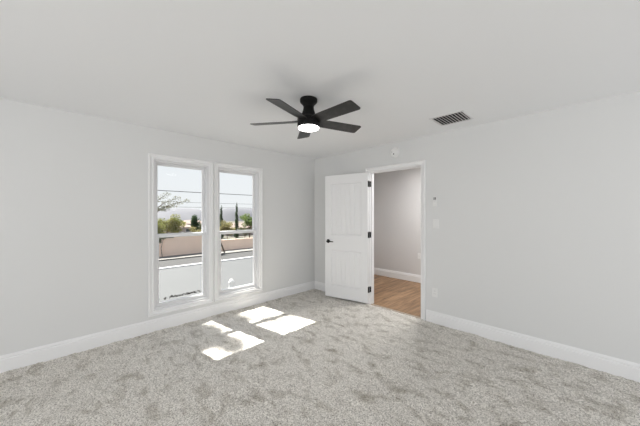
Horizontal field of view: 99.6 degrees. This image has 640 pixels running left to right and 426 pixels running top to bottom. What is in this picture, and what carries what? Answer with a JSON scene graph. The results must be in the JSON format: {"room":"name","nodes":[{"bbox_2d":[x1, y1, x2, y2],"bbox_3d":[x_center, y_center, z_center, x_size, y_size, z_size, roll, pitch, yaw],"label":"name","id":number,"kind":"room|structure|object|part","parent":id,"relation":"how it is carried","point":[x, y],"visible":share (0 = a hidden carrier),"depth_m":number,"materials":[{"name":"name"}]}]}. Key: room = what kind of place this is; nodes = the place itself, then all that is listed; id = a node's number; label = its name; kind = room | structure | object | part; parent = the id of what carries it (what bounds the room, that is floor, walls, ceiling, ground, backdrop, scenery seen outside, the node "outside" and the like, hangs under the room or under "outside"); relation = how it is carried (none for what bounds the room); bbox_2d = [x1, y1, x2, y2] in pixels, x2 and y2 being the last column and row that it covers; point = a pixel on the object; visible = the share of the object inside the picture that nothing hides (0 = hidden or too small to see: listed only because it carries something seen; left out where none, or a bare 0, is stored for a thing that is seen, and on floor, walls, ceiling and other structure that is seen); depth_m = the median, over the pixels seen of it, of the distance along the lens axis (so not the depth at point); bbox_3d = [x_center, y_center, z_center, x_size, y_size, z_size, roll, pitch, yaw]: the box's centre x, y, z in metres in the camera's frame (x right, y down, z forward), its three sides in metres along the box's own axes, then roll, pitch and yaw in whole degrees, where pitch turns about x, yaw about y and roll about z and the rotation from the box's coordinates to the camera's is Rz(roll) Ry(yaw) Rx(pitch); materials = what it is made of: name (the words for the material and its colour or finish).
{"room":"empty bedroom","nodes":[
{"label":"empty bedroom","id":0,"kind":"room"},
{"bbox_2d":[0,98,313,355],"bbox_3d":[-2.506,0.202,2.829,6.600,2.460,0.150,0,0,-45],"label":"wall","id":1,"kind":"structure","parent":0,"point":[74,186],"depth_m":2.82,"materials":[{"name":"white paint"}]},
{"bbox_2d":[0,281,314,372],"bbox_3d":[-2.447,1.341,2.769,6.600,0.163,0.018,0,0,-45],"label":"baseboard","id":2,"kind":"structure","parent":1,"relation":"attached to","point":[44,353],"depth_m":3.05,"materials":[{"name":"white paint"}]},
{"bbox_2d":[148,153,213,316],"bbox_3d":[-1.787,0.251,3.499,0.776,1.933,0.146,0,0,-45],"label":"window","id":3,"kind":"structure","parent":1,"relation":"in","point":[154,160],"depth_m":3.44,"materials":[{"name":"white paint"}]},
{"bbox_3d":[-1.814,-0.174,3.526,0.604,0.912,0.026,0,0,-45],"label":"sash","id":4,"kind":"part","parent":3,"relation":"part of","materials":[{"name":"clear glass"}]},
{"bbox_3d":[-1.789,0.693,3.500,0.604,0.877,0.030,0,0,-45],"label":"sash","id":5,"kind":"part","parent":3,"relation":"part of","materials":[{"name":"white plastic"}]},
{"bbox_2d":[214,162,262,301],"bbox_3d":[-1.228,0.251,4.051,0.776,1.933,0.146,0,0,-45],"label":"window","id":6,"kind":"structure","parent":1,"relation":"in","point":[256,173],"depth_m":4.10,"materials":[{"name":"white paint"}]},
{"bbox_3d":[-1.254,-0.174,4.077,0.604,0.912,0.026,0,0,-45],"label":"sash","id":7,"kind":"part","parent":6,"relation":"part of","materials":[{"name":"clear glass"}]},
{"bbox_3d":[-1.229,0.693,4.052,0.604,0.877,0.030,0,0,-45],"label":"sash","id":8,"kind":"part","parent":6,"relation":"part of","materials":[{"name":"white plastic"}]},
{"bbox_2d":[0,0,639,158],"bbox_3d":[-0.149,-1.088,0.414,6.865,0.120,6.900,0,0,-45],"label":"ceiling","id":9,"kind":"structure","parent":0,"point":[209,69],"depth_m":1.81,"materials":[{"name":"white paint"}]},
{"bbox_2d":[251,95,360,138],"bbox_3d":[-0.077,-0.890,2.400,1.044,0.276,0.996,0,0,-45],"label":"ceiling fan","id":10,"kind":"object","parent":9,"relation":"hanging from","point":[307,121],"visible":1,"depth_m":2.35,"materials":[{"name":"black metal"}]},
{"bbox_3d":[-0.407,-0.828,2.474,0.448,0.036,0.131,0,0,9],"label":"blade","id":11,"kind":"part","parent":10,"relation":"part of","materials":[{"name":"black wood"}]},
{"bbox_3d":[-0.243,-0.828,2.150,0.131,0.036,0.448,0,0,27],"label":"blade","id":12,"kind":"part","parent":10,"relation":"part of","materials":[{"name":"black wood"}]},
{"bbox_3d":[-0.149,-0.828,2.730,0.131,0.036,0.448,0,0,-9],"label":"blade","id":13,"kind":"part","parent":10,"relation":"part of","materials":[{"name":"black wood"}]},
{"bbox_2d":[298,124,318,131],"bbox_3d":[-0.102,-0.763,2.425,0.186,0.022,0.186,0,0,-45],"label":"diffuser","id":14,"kind":"object","parent":10,"relation":"attached to","point":[303,127],"depth_m":2.38,"materials":[{"name":"white glass"}]},
{"bbox_3d":[0.116,-0.828,2.206,0.131,0.036,0.448,0,0,-45],"label":"blade","id":15,"kind":"part","parent":10,"relation":"part of","materials":[{"name":"black wood"}]},
{"bbox_3d":[0.174,-0.828,2.564,0.448,0.036,0.131,0,0,-27],"label":"blade","id":16,"kind":"part","parent":10,"relation":"part of","materials":[{"name":"black wood"}]},
{"bbox_2d":[429,110,473,125],"bbox_3d":[1.415,-1.019,2.915,0.345,0.018,0.345,0,0,-45],"label":"ceiling vent","id":17,"kind":"object","parent":9,"relation":"in","point":[458,116],"visible":1,"depth_m":2.90,"materials":[{"name":"white metal"}]},
{"bbox_2d":[0,274,639,425],"bbox_3d":[0.473,1.419,1.130,8.463,0.045,6.753,0,0,-45],"label":"floor","id":18,"kind":"structure","parent":0,"point":[312,357],"depth_m":2.31,"materials":[{"name":"carpet"}]},
{"bbox_2d":[371,304,420,317],"bbox_3d":[1.094,1.412,3.944,0.032,0.008,0.854,0,0,-45],"label":"trim","id":19,"kind":"structure","parent":18,"relation":"on","point":[371,304],"depth_m":3.94,"materials":[{"name":"beige wood"}]},
{"bbox_2d":[374,168,420,274],"bbox_3d":[2.475,0.207,5.213,0.120,2.470,3.750,0,0,-45],"label":"wall","id":20,"kind":"structure","parent":0,"point":[397,194],"depth_m":5.90,"materials":[{"name":"white paint"}]},
{"bbox_2d":[374,268,420,282],"bbox_3d":[2.425,1.341,5.164,0.018,0.163,3.750,0,0,-45],"label":"baseboard","id":21,"kind":"structure","parent":20,"relation":"attached to","point":[377,271],"depth_m":5.88,"materials":[{"name":"white paint"}]},
{"bbox_2d":[314,91,639,363],"bbox_3d":[2.202,0.202,2.837,0.115,2.460,6.750,0,0,-45],"label":"wall","id":22,"kind":"structure","parent":0,"point":[537,235],"depth_m":2.74,"materials":[{"name":"white paint"}]},
{"bbox_2d":[314,281,324,291],"bbox_3d":[0.308,1.341,4.663,0.018,0.163,1.158,0,0,-45],"label":"baseboard","id":23,"kind":"structure","parent":22,"relation":"attached to","point":[317,285],"depth_m":4.97,"materials":[{"name":"white paint"}]},
{"bbox_2d":[325,172,370,302],"bbox_3d":[0.426,0.371,4.379,0.794,2.018,0.144,0,0,32],"label":"door","id":24,"kind":"structure","parent":22,"relation":"in","point":[346,195],"depth_m":4.35,"materials":[{"name":"white paint"}]},
{"bbox_2d":[365,160,425,320],"bbox_3d":[1.093,0.355,3.943,0.141,2.133,0.955,0,0,-45],"label":"door frame","id":25,"kind":"structure","parent":22,"relation":"attached to","point":[421,164],"depth_m":3.77,"materials":[{"name":"white paint"}]},
{"bbox_2d":[391,147,399,157],"bbox_3d":[1.070,-0.881,3.874,0.041,0.144,0.144,0,0,-45],"label":"smoke detector","id":26,"kind":"object","parent":22,"relation":"attached to","point":[395,152],"visible":1,"depth_m":3.86,"materials":[{"name":"white plastic"}]},
{"bbox_2d":[432,288,437,297],"bbox_3d":[1.480,1.015,3.483,0.011,0.116,0.072,0,0,-45],"label":"power outlet","id":27,"kind":"object","parent":22,"relation":"attached to","point":[434,290],"visible":1,"depth_m":3.48,"materials":[{"name":"white plastic"}]},
{"bbox_2d":[433,197,436,205],"bbox_3d":[1.477,-0.158,3.472,0.026,0.125,0.052,0,0,-45],"label":"remote","id":28,"kind":"object","parent":22,"relation":"attached to","point":[434,198],"visible":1,"depth_m":3.46,"materials":[{"name":"white plastic"}]},
{"bbox_2d":[433,219,438,227],"bbox_3d":[1.486,0.128,3.473,0.010,0.116,0.072,0,0,-45],"label":"light switch","id":29,"kind":"object","parent":22,"relation":"attached to","point":[435,221],"visible":1,"depth_m":3.47,"materials":[{"name":"white plastic"}]},
{"bbox_2d":[426,309,639,382],"bbox_3d":[2.960,1.341,1.973,0.018,0.163,4.456,0,0,-45],"label":"baseboard","id":30,"kind":"structure","parent":22,"relation":"attached to","point":[629,370],"depth_m":2.69,"materials":[{"name":"white paint"}]},
{"label":"outside","id":31,"kind":"structure","parent":0,"visible":0},
{"bbox_2d":[159,251,252,267],"bbox_3d":[24.263,4.762,51.593,500.000,0.300,20.000,0,0,-45],"label":"street","id":32,"kind":"structure","parent":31,"point":[176,262],"depth_m":27.30,"materials":[{"name":"grey asphalt"}]},
{"bbox_2d":[158,192,189,211],"bbox_3d":[-13.191,1.264,21.639,5.212,6.811,1.063,0,0,-45],"label":"sparse tree","id":33,"kind":"object","parent":32,"relation":"on","point":[170,203],"visible":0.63,"depth_m":22.19,"materials":[{"name":"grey plant"}]},
{"bbox_3d":[-43.310,0.662,-5.212,0.320,8.100,1.000,0,0,-45],"label":"utility pole","id":34,"kind":"object","parent":32,"relation":"on","visible":0},
{"bbox_2d":[158,190,251,195],"bbox_3d":[-11.515,-2.368,26.634,90.001,0.652,0.060,0,0,-45],"label":"overhead wire","id":35,"kind":"object","parent":34,"relation":"attached to","point":[158,190],"visible":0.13,"depth_m":25.98,"materials":[{"name":"grey rubber"}]},
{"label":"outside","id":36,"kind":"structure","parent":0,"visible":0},
{"bbox_2d":[163,221,252,239],"bbox_3d":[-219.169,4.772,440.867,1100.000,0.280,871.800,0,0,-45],"label":"ground","id":37,"kind":"structure","parent":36,"point":[239,236],"depth_m":55.20,"materials":[{"name":"soil"}]},
{"bbox_2d":[158,219,165,233],"bbox_3d":[-17.875,2.514,29.069,2.614,4.306,1.547,0,0,-45],"label":"leafy tree","id":38,"kind":"object","parent":37,"relation":"on","point":[160,228],"visible":0.15,"depth_m":29.76,"materials":[{"name":"green plant"}]},
{"bbox_2d":[158,214,185,232],"bbox_3d":[-18.394,2.291,33.163,3.680,4.752,2.235,0,0,-45],"label":"leafy tree","id":39,"kind":"object","parent":37,"relation":"on","point":[172,225],"visible":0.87,"depth_m":33.06,"materials":[{"name":"green plant"}]},
{"bbox_2d":[165,223,190,233],"bbox_3d":[-30.698,3.337,59.189,5.400,2.550,4.800,0,0,-45],"label":"house","id":40,"kind":"structure","parent":37,"relation":"on","point":[186,227],"depth_m":58.23,"materials":[{"name":"beige paint"}]},
{"bbox_2d":[184,220,200,226],"bbox_3d":[-35.677,3.162,75.346,7.800,2.900,5.800,0,0,-45],"label":"house","id":41,"kind":"structure","parent":37,"relation":"on","point":[188,222],"depth_m":73.38,"materials":[{"name":"white paint"}]},
{"bbox_2d":[188,226,200,231],"bbox_3d":[-16.288,3.121,35.495,1.922,3.091,2.167,0,0,-45],"label":"round shrub","id":42,"kind":"object","parent":37,"relation":"on","point":[193,227],"visible":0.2,"depth_m":35.22,"materials":[{"name":"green plant"}]},
{"bbox_2d":[191,214,200,229],"bbox_3d":[-19.470,2.372,41.970,1.625,4.588,1.627,0,0,-45],"label":"tree","id":43,"kind":"object","parent":37,"relation":"on","point":[194,220],"visible":0.8,"depth_m":41.77,"materials":[{"name":"green plant"}]},
{"bbox_2d":[159,235,252,256],"bbox_3d":[-11.430,3.437,33.669,36.000,2.350,0.320,0,0,-45],"label":"wall","id":44,"kind":"structure","parent":37,"relation":"on","point":[185,244],"depth_m":30.36,"materials":[{"name":"beige concrete"}]},
{"bbox_2d":[159,237,173,256],"bbox_3d":[-16.192,3.434,28.457,1.594,2.123,0.256,0,0,-45],"label":"vine","id":45,"kind":"object","parent":44,"relation":"attached to","point":[160,239],"visible":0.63,"depth_m":28.21,"materials":[{"name":"brown plant"}]},
{"bbox_2d":[220,205,223,238],"bbox_3d":[-18.390,1.432,50.323,1.152,6.460,1.137,0,0,-45],"label":"cypress","id":46,"kind":"object","parent":37,"relation":"on","point":[221,213],"visible":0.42,"depth_m":50.22,"materials":[{"name":"green plant"}]},
{"bbox_2d":[220,220,235,238],"bbox_3d":[-13.611,2.764,39.471,2.511,3.806,2.372,0,0,-45],"label":"round shrub","id":47,"kind":"object","parent":37,"relation":"on","point":[225,225],"visible":0.79,"depth_m":39.13,"materials":[{"name":"green plant"}]},
{"bbox_2d":[234,203,238,237],"bbox_3d":[-16.152,1.151,52.460,1.085,7.082,1.090,0,0,-45],"label":"cypress","id":48,"kind":"object","parent":37,"relation":"on","point":[236,224],"visible":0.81,"depth_m":52.34,"materials":[{"name":"green plant"}]},
{"bbox_2d":[224,223,252,235],"bbox_3d":[-17.961,3.312,60.514,8.300,2.600,5.800,0,0,-45],"label":"house","id":49,"kind":"structure","parent":37,"relation":"on","point":[240,225],"depth_m":58.47,"materials":[{"name":"beige paint"}]},
{"bbox_2d":[237,227,251,235],"bbox_3d":[-11.582,3.323,42.937,1.680,2.690,2.992,0,0,30],"label":"round shrub","id":50,"kind":"object","parent":37,"relation":"on","point":[240,228],"visible":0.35,"depth_m":42.59,"materials":[{"name":"green plant"}]},
{"bbox_2d":[239,214,251,237],"bbox_3d":[-11.431,2.226,44.254,2.789,4.883,3.604,0,0,15],"label":"leafy tree","id":51,"kind":"object","parent":37,"relation":"on","point":[248,222],"visible":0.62,"depth_m":43.92,"materials":[{"name":"green plant"}]},
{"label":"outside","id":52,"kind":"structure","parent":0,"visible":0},
{"bbox_2d":[158,208,251,221],"bbox_3d":[-58.897,0.171,192.890,300.000,9.883,59.995,0,0,-45],"label":"hills","id":53,"kind":"structure","parent":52,"point":[185,213],"depth_m":164.19,"materials":[{"name":"grey"}]},
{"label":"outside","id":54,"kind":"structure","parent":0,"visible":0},
{"bbox_2d":[159,258,252,301],"bbox_3d":[-0.483,1.962,9.038,23.000,0.400,5.850,0,0,-45],"label":"roof","id":55,"kind":"structure","parent":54,"point":[180,280],"depth_m":7.48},
{"bbox_2d":[164,290,201,298],"bbox_3d":[-3.008,1.737,5.854,0.174,0.048,0.859,0,0,43],"label":"leaf litter","id":56,"kind":"object","parent":55,"relation":"on","point":[172,296],"visible":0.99,"depth_m":5.90,"materials":[{"name":"grey"}]},
{"bbox_2d":[159,256,252,269],"bbox_3d":[-2.515,1.767,11.099,23.000,0.090,0.140,0,0,-45],"label":"trim","id":57,"kind":"structure","parent":55,"relation":"attached to","point":[251,256],"depth_m":9.22,"materials":[{"name":"white paint"}]},
{"bbox_2d":[228,279,233,287],"bbox_3d":[-2.110,1.655,6.450,0.150,0.215,0.150,0,0,-45],"label":"roof vent","id":58,"kind":"object","parent":55,"relation":"on","point":[231,281],"visible":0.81,"depth_m":6.41,"materials":[{"name":"white paint"}]},
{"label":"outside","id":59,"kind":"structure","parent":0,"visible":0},
{"bbox_2d":[159,248,252,260],"bbox_3d":[16.469,4.702,59.496,500.000,0.420,2.200,0,0,-45],"label":"sidewalk","id":60,"kind":"structure","parent":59,"point":[164,258],"depth_m":29.14,"materials":[{"name":"concrete"}]}
]}

